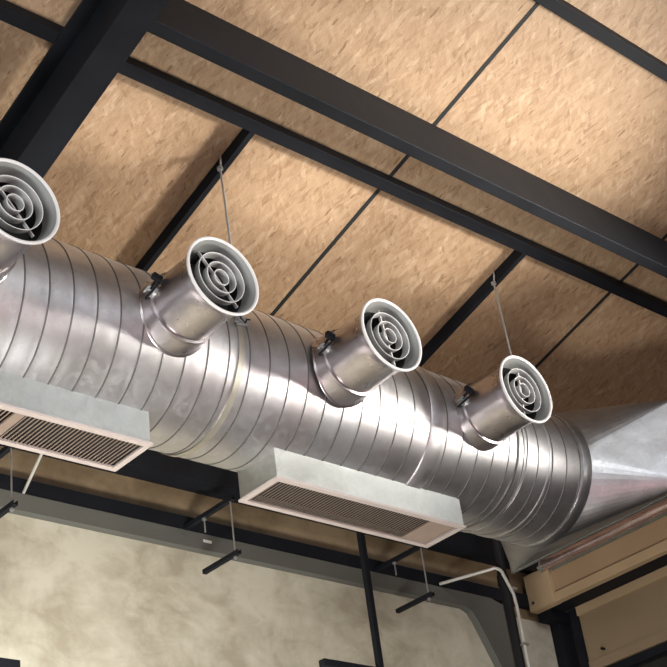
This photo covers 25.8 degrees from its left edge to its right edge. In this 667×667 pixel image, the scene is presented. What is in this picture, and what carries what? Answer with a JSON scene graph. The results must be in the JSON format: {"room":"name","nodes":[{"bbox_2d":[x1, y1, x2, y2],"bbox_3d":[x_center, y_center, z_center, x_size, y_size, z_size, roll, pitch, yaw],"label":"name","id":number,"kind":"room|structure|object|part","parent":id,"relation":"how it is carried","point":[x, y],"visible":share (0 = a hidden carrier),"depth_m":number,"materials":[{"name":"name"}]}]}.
{"room":"industrial building interior","nodes":[
{"label":"industrial building interior","id":0,"kind":"room"},
{"bbox_2d":[0,446,583,666],"bbox_3d":[-1.275,2.625,5.875,12.100,4.900,0.120,19,-41,-38],"label":"wall","id":1,"kind":"structure","parent":0,"point":[70,596],"depth_m":7.41,"materials":[{"name":"paint"}]},
{"bbox_2d":[0,657,19,666],"bbox_3d":[-1.591,1.242,5.654,0.830,0.038,0.040,19,-41,-38],"label":"bar","id":2,"kind":"object","parent":1,"relation":"attached to","point":[4,662],"visible":1,"depth_m":5.87,"materials":[{"name":"black metal"}]},
{"bbox_2d":[0,473,483,584],"bbox_3d":[-2.499,0.350,6.151,9.220,0.010,0.029,19,-41,-38],"label":"trim","id":3,"kind":"structure","parent":1,"relation":"attached to","point":[0,473],"depth_m":7.71,"materials":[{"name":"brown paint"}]},
{"bbox_2d":[0,489,514,666],"bbox_3d":[-2.080,2.406,5.015,9.530,4.587,0.053,19,-41,-38],"label":"beam","id":4,"kind":"structure","parent":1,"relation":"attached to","point":[487,615],"depth_m":7.82,"materials":[{"name":"grey metal"}]},
{"bbox_2d":[0,445,17,517],"bbox_3d":[-1.535,0.711,6.535,0.048,0.343,0.405,19,-41,-38],"label":"hanger","id":5,"kind":"object","parent":4,"relation":"attached to","point":[10,506],"visible":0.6,"depth_m":6.41,"materials":[{"name":"black metal"}]},
{"bbox_3d":[-1.556,0.582,6.615,0.048,0.024,0.400,19,-41,-38],"label":"bracket arm","id":6,"kind":"part","parent":5,"relation":"part of","materials":[{"name":"black metal"}]},
{"bbox_3d":[-1.424,0.633,6.434,0.008,0.343,0.008,19,-41,-38],"label":"threaded rod","id":7,"kind":"part","parent":5,"relation":"part of","materials":[{"name":"metal"}]},
{"bbox_2d":[22,454,42,493],"bbox_3d":[-1.371,0.616,6.670,0.021,0.062,0.610,4,-33,-20],"label":"rod","id":8,"kind":"object","parent":4,"relation":"attached to","point":[40,455],"visible":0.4,"depth_m":6.70,"materials":[{"name":"white metal"}]},
{"bbox_2d":[184,494,241,574],"bbox_3d":[-0.610,1.038,7.299,0.048,0.343,0.405,19,-41,-38],"label":"hanger","id":9,"kind":"object","parent":4,"relation":"attached to","point":[202,517],"visible":1,"depth_m":7.27,"materials":[{"name":"black metal"}]},
{"bbox_3d":[-0.630,0.909,7.379,0.048,0.024,0.400,19,-41,-38],"label":"bracket arm","id":10,"kind":"part","parent":9,"relation":"part of","materials":[{"name":"black metal"}]},
{"bbox_3d":[-0.498,0.960,7.198,0.008,0.343,0.008,19,-41,-38],"label":"threaded rod","id":11,"kind":"part","parent":9,"relation":"part of","materials":[{"name":"metal"}]},
{"bbox_2d":[374,546,434,612],"bbox_3d":[0.392,1.391,8.126,0.048,0.343,0.405,19,-41,-38],"label":"hanger","id":12,"kind":"object","parent":4,"relation":"attached to","point":[428,595],"visible":0.8,"depth_m":8.10,"materials":[{"name":"black metal"}]},
{"bbox_3d":[0.371,1.262,8.206,0.048,0.024,0.400,19,-41,-38],"label":"bracket arm","id":13,"kind":"part","parent":12,"relation":"part of","materials":[{"name":"black metal"}]},
{"bbox_3d":[0.503,1.314,8.024,0.008,0.343,0.008,19,-41,-38],"label":"threaded rod","id":14,"kind":"part","parent":12,"relation":"part of","materials":[{"name":"metal"}]},
{"bbox_2d":[0,474,529,609],"bbox_3d":[-2.273,0.463,6.300,9.800,0.080,0.044,19,-41,-38],"label":"ceiling beam","id":15,"kind":"structure","parent":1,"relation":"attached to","point":[37,489],"depth_m":7.73,"materials":[{"name":"black metal"}]},
{"bbox_2d":[0,444,538,573],"bbox_3d":[-2.093,0.295,6.480,10.200,0.110,0.219,19,-41,-38],"label":"beam","id":16,"kind":"structure","parent":1,"relation":"attached to","point":[150,466],"depth_m":7.58,"materials":[{"name":"black metal"}]},
{"bbox_2d":[0,0,666,472],"bbox_3d":[2.473,-3.282,4.922,13.402,3.295,11.492,19,-41,-38],"label":"ceiling","id":17,"kind":"structure","parent":0,"point":[516,81],"depth_m":6.50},
{"bbox_2d":[0,0,168,177],"bbox_3d":[1.284,-3.502,3.779,0.129,3.295,10.713,19,-41,-38],"label":"rafter","id":18,"kind":"object","parent":17,"relation":"attached to","point":[99,37],"visible":1,"depth_m":5.40,"materials":[{"name":"black paint"}]},
{"bbox_2d":[135,129,254,271],"bbox_3d":[-0.920,-0.211,6.510,0.028,0.578,1.860,19,-41,-38],"label":"purlin","id":19,"kind":"object","parent":17,"relation":"attached to","point":[244,136],"visible":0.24,"depth_m":6.26,"materials":[{"name":"black metal"}]},
{"bbox_2d":[159,154,250,456],"bbox_3d":[-0.608,-0.069,6.064,0.082,1.222,0.712,19,-41,-38],"label":"hanger","id":20,"kind":"object","parent":19,"relation":"hanging from","point":[240,321],"visible":0.47,"depth_m":5.71,"materials":[{"name":"metal"}]},
{"bbox_3d":[-0.423,-0.378,5.955,0.036,0.766,0.010,19,-41,-38],"label":"rod","id":21,"kind":"part","parent":20,"relation":"part of","materials":[{"name":"metal"}]},
{"bbox_2d":[0,238,591,548],"bbox_3d":[-0.769,0.101,5.782,4.810,0.687,0.687,19,-41,-38],"label":"spiral duct","id":22,"kind":"object","parent":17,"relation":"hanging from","point":[71,319],"visible":0.56,"depth_m":5.83,"materials":[{"name":"silver metal"}]},
{"bbox_2d":[0,158,59,283],"bbox_3d":[-1.167,-0.363,4.918,0.347,0.331,0.352,19,-41,-38],"label":"jet nozzle","id":23,"kind":"object","parent":22,"relation":"attached to","point":[29,208],"visible":1,"depth_m":4.90,"materials":[{"name":"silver metal"}]},
{"bbox_2d":[0,371,152,471],"bbox_3d":[-1.173,0.266,5.214,1.097,0.149,0.254,19,-41,-38],"label":"air vent","id":24,"kind":"object","parent":22,"relation":"attached to","point":[36,416],"visible":1,"depth_m":5.33,"materials":[{"name":"white metal"}]},
{"bbox_3d":[-1.165,0.326,5.179,1.097,0.010,0.250,19,-41,-38],"label":"grille frame","id":25,"kind":"part","parent":24,"relation":"part of","materials":[{"name":"white paint"}]},
{"bbox_2d":[139,236,258,357],"bbox_3d":[-0.523,-0.136,5.449,0.347,0.331,0.352,19,-41,-38],"label":"jet nozzle","id":26,"kind":"object","parent":22,"relation":"attached to","point":[182,307],"visible":1,"depth_m":5.39,"materials":[{"name":"grey metal"}]},
{"bbox_3d":[-0.674,-0.158,5.417,0.023,0.054,0.052,19,-41,-38],"label":"damper plate","id":27,"kind":"part","parent":26,"relation":"part of","materials":[{"name":"metal"}]},
{"bbox_3d":[-0.674,-0.176,5.405,0.046,0.069,0.094,19,-41,-38],"label":"damper lever","id":28,"kind":"part","parent":26,"relation":"part of","materials":[{"name":"black metal"}]},
{"bbox_2d":[237,447,465,547],"bbox_3d":[0.093,0.713,6.258,1.097,0.149,0.254,19,-41,-38],"label":"air vent","id":29,"kind":"object","parent":22,"relation":"attached to","point":[286,482],"visible":1,"depth_m":6.18,"materials":[{"name":"white metal"}]},
{"bbox_2d":[312,298,421,407],"bbox_3d":[0.117,0.081,5.962,0.347,0.331,0.352,19,-41,-38],"label":"jet nozzle","id":30,"kind":"object","parent":22,"relation":"attached to","point":[350,361],"visible":1,"depth_m":5.90,"materials":[{"name":"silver metal"}]},
{"bbox_3d":[-0.034,0.059,5.929,0.023,0.054,0.052,19,-41,-38],"label":"damper plate","id":31,"kind":"part","parent":30,"relation":"part of","materials":[{"name":"metal"}]},
{"bbox_3d":[-0.034,0.040,5.917,0.046,0.069,0.094,19,-41,-38],"label":"damper lever","id":32,"kind":"part","parent":30,"relation":"part of","materials":[{"name":"black metal"}]},
{"bbox_2d":[455,355,551,450],"bbox_3d":[0.731,0.321,6.507,0.347,0.331,0.352,19,-41,-38],"label":"jet nozzle","id":33,"kind":"object","parent":22,"relation":"attached to","point":[514,396],"visible":1,"depth_m":6.44,"materials":[{"name":"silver metal"}]},
{"bbox_3d":[0.580,0.299,6.474,0.023,0.054,0.052,19,-41,-38],"label":"damper plate","id":34,"kind":"part","parent":33,"relation":"part of","materials":[{"name":"metal"}]},
{"bbox_3d":[0.580,0.280,6.463,0.046,0.069,0.094,19,-41,-38],"label":"damper lever","id":35,"kind":"part","parent":33,"relation":"part of","materials":[{"name":"black metal"}]},
{"bbox_2d":[501,400,666,573],"bbox_3d":[1.188,0.770,7.361,0.405,0.679,1.235,19,-41,-38],"label":"duct","id":36,"kind":"object","parent":22,"relation":"attached to","point":[627,444],"visible":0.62,"depth_m":7.09,"materials":[{"name":"silver metal"}]},
{"bbox_2d":[0,0,666,317],"bbox_3d":[-0.261,-0.852,6.136,11.700,0.071,0.070,19,-41,-38],"label":"ceiling beam","id":37,"kind":"structure","parent":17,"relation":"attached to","point":[12,14],"depth_m":6.34,"materials":[{"name":"black metal"}]},
{"bbox_2d":[319,531,383,666],"bbox_3d":[0.204,1.247,7.617,0.885,1.138,0.040,19,-41,-38],"label":"post","id":38,"kind":"object","parent":17,"relation":"hanging from","point":[370,602],"visible":0.62,"depth_m":7.45,"materials":[{"name":"black metal"}]},
{"bbox_3d":[0.167,1.223,7.595,0.030,1.110,0.030,19,-41,-38],"label":"post","id":39,"kind":"part","parent":38,"relation":"part of","materials":[{"name":"black metal"}]},
{"bbox_2d":[147,0,666,277],"bbox_3d":[1.804,-0.318,7.363,6.838,0.296,0.131,19,-41,-38],"label":"steel beam","id":40,"kind":"structure","parent":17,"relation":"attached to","point":[181,23],"depth_m":6.03,"materials":[{"name":"black metal"}]},
{"bbox_2d":[418,250,525,366],"bbox_3d":[0.353,0.238,7.561,0.028,0.578,1.860,19,-41,-38],"label":"purlin","id":41,"kind":"object","parent":17,"relation":"attached to","point":[515,257],"visible":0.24,"depth_m":7.30,"materials":[{"name":"black metal"}]},
{"bbox_2d":[461,271,531,532],"bbox_3d":[0.652,0.377,7.106,0.048,1.222,0.709,19,-41,-38],"label":"hanger","id":42,"kind":"object","parent":41,"relation":"hanging from","point":[493,283],"visible":0.39,"depth_m":6.75,"materials":[{"name":"metal"}]},
{"bbox_3d":[0.846,0.071,7.002,0.036,0.766,0.010,19,-41,-38],"label":"rod","id":43,"kind":"part","parent":42,"relation":"part of","materials":[{"name":"metal"}]},
{"bbox_2d":[533,0,666,81],"bbox_3d":[0.384,-1.578,5.665,11.700,0.070,0.068,19,-41,-38],"label":"batten","id":44,"kind":"object","parent":17,"relation":"attached to","point":[563,9],"visible":1,"depth_m":6.29,"materials":[{"name":"black metal"}]},
{"bbox_2d":[575,565,666,666],"bbox_3d":[2.968,0.705,7.948,0.170,0.966,4.270,19,-41,-38],"label":"wall","id":45,"kind":"structure","parent":0,"point":[630,619],"depth_m":8.85,"materials":[{"name":"beige paint"}]},
{"bbox_2d":[523,515,666,613],"bbox_3d":[2.709,0.637,7.875,0.080,0.240,4.460,19,-41,-38],"label":"air conditioner","id":46,"kind":"object","parent":45,"relation":"attached to","point":[545,590],"visible":1,"depth_m":8.87,"materials":[{"name":"paint"}]},
{"bbox_3d":[1.313,1.614,9.153,0.075,0.238,0.200,19,-41,-38],"label":"plate","id":47,"kind":"part","parent":46,"relation":"part of","materials":[{"name":"beige paint"}]},
{"bbox_2d":[536,499,666,571],"bbox_3d":[2.709,0.480,7.861,0.076,0.076,4.300,19,-41,-38],"label":"pipe","id":48,"kind":"object","parent":46,"relation":"on","point":[659,508],"visible":0.84,"depth_m":8.80,"materials":[{"name":"metal"}]},
{"bbox_2d":[538,554,666,625],"bbox_3d":[2.902,0.724,8.027,0.440,0.300,4.470,19,-41,-38],"label":"lintel beam","id":49,"kind":"structure","parent":45,"relation":"attached to","point":[555,615],"depth_m":8.97,"materials":[{"name":"black metal"}]},
{"bbox_2d":[550,512,666,570],"bbox_3d":[2.759,0.500,7.859,0.016,0.026,4.250,19,-41,-38],"label":"strip","id":50,"kind":"object","parent":45,"relation":"attached to","point":[665,513],"visible":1,"depth_m":8.83,"materials":[{"name":"grey metal"}]},
{"bbox_2d":[607,641,666,666],"bbox_3d":[3.278,2.867,6.631,0.070,4.134,4.270,19,-41,-38],"label":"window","id":51,"kind":"structure","parent":45,"relation":"in","point":[656,656],"depth_m":8.69,"materials":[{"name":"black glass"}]},
{"bbox_3d":[3.303,1.765,0.698,12.100,0.100,13.120,19,-41,-38],"label":"floor","id":52,"kind":"structure","parent":0,"visible":0},
{"bbox_2d":[490,538,525,666],"bbox_3d":[1.255,3.211,7.464,0.072,4.910,0.072,19,-41,-38],"label":"column","id":53,"kind":"structure","parent":52,"relation":"on","point":[506,596],"depth_m":8.42,"materials":[{"name":"metal"}]},
{"bbox_2d":[439,567,530,666],"bbox_3d":[1.119,3.361,7.386,0.450,4.608,0.102,-14,-31,9],"label":"conduit","id":54,"kind":"object","parent":53,"relation":"attached to","point":[523,644],"visible":1,"depth_m":8.46,"materials":[{"name":"metal"}]},
{"bbox_2d":[550,623,579,666],"bbox_3d":[1.741,3.762,8.142,0.160,4.550,0.079,19,-41,-38],"label":"column","id":55,"kind":"structure","parent":52,"relation":"on","point":[562,634],"depth_m":9.17,"materials":[{"name":"black metal"}]},
{"bbox_2d":[568,608,588,666],"bbox_3d":[1.794,3.674,8.006,0.035,4.546,0.055,19,-41,-38],"label":"post","id":56,"kind":"object","parent":52,"relation":"on","point":[574,619],"visible":1,"depth_m":9.06,"materials":[{"name":"black metal"}]}
]}

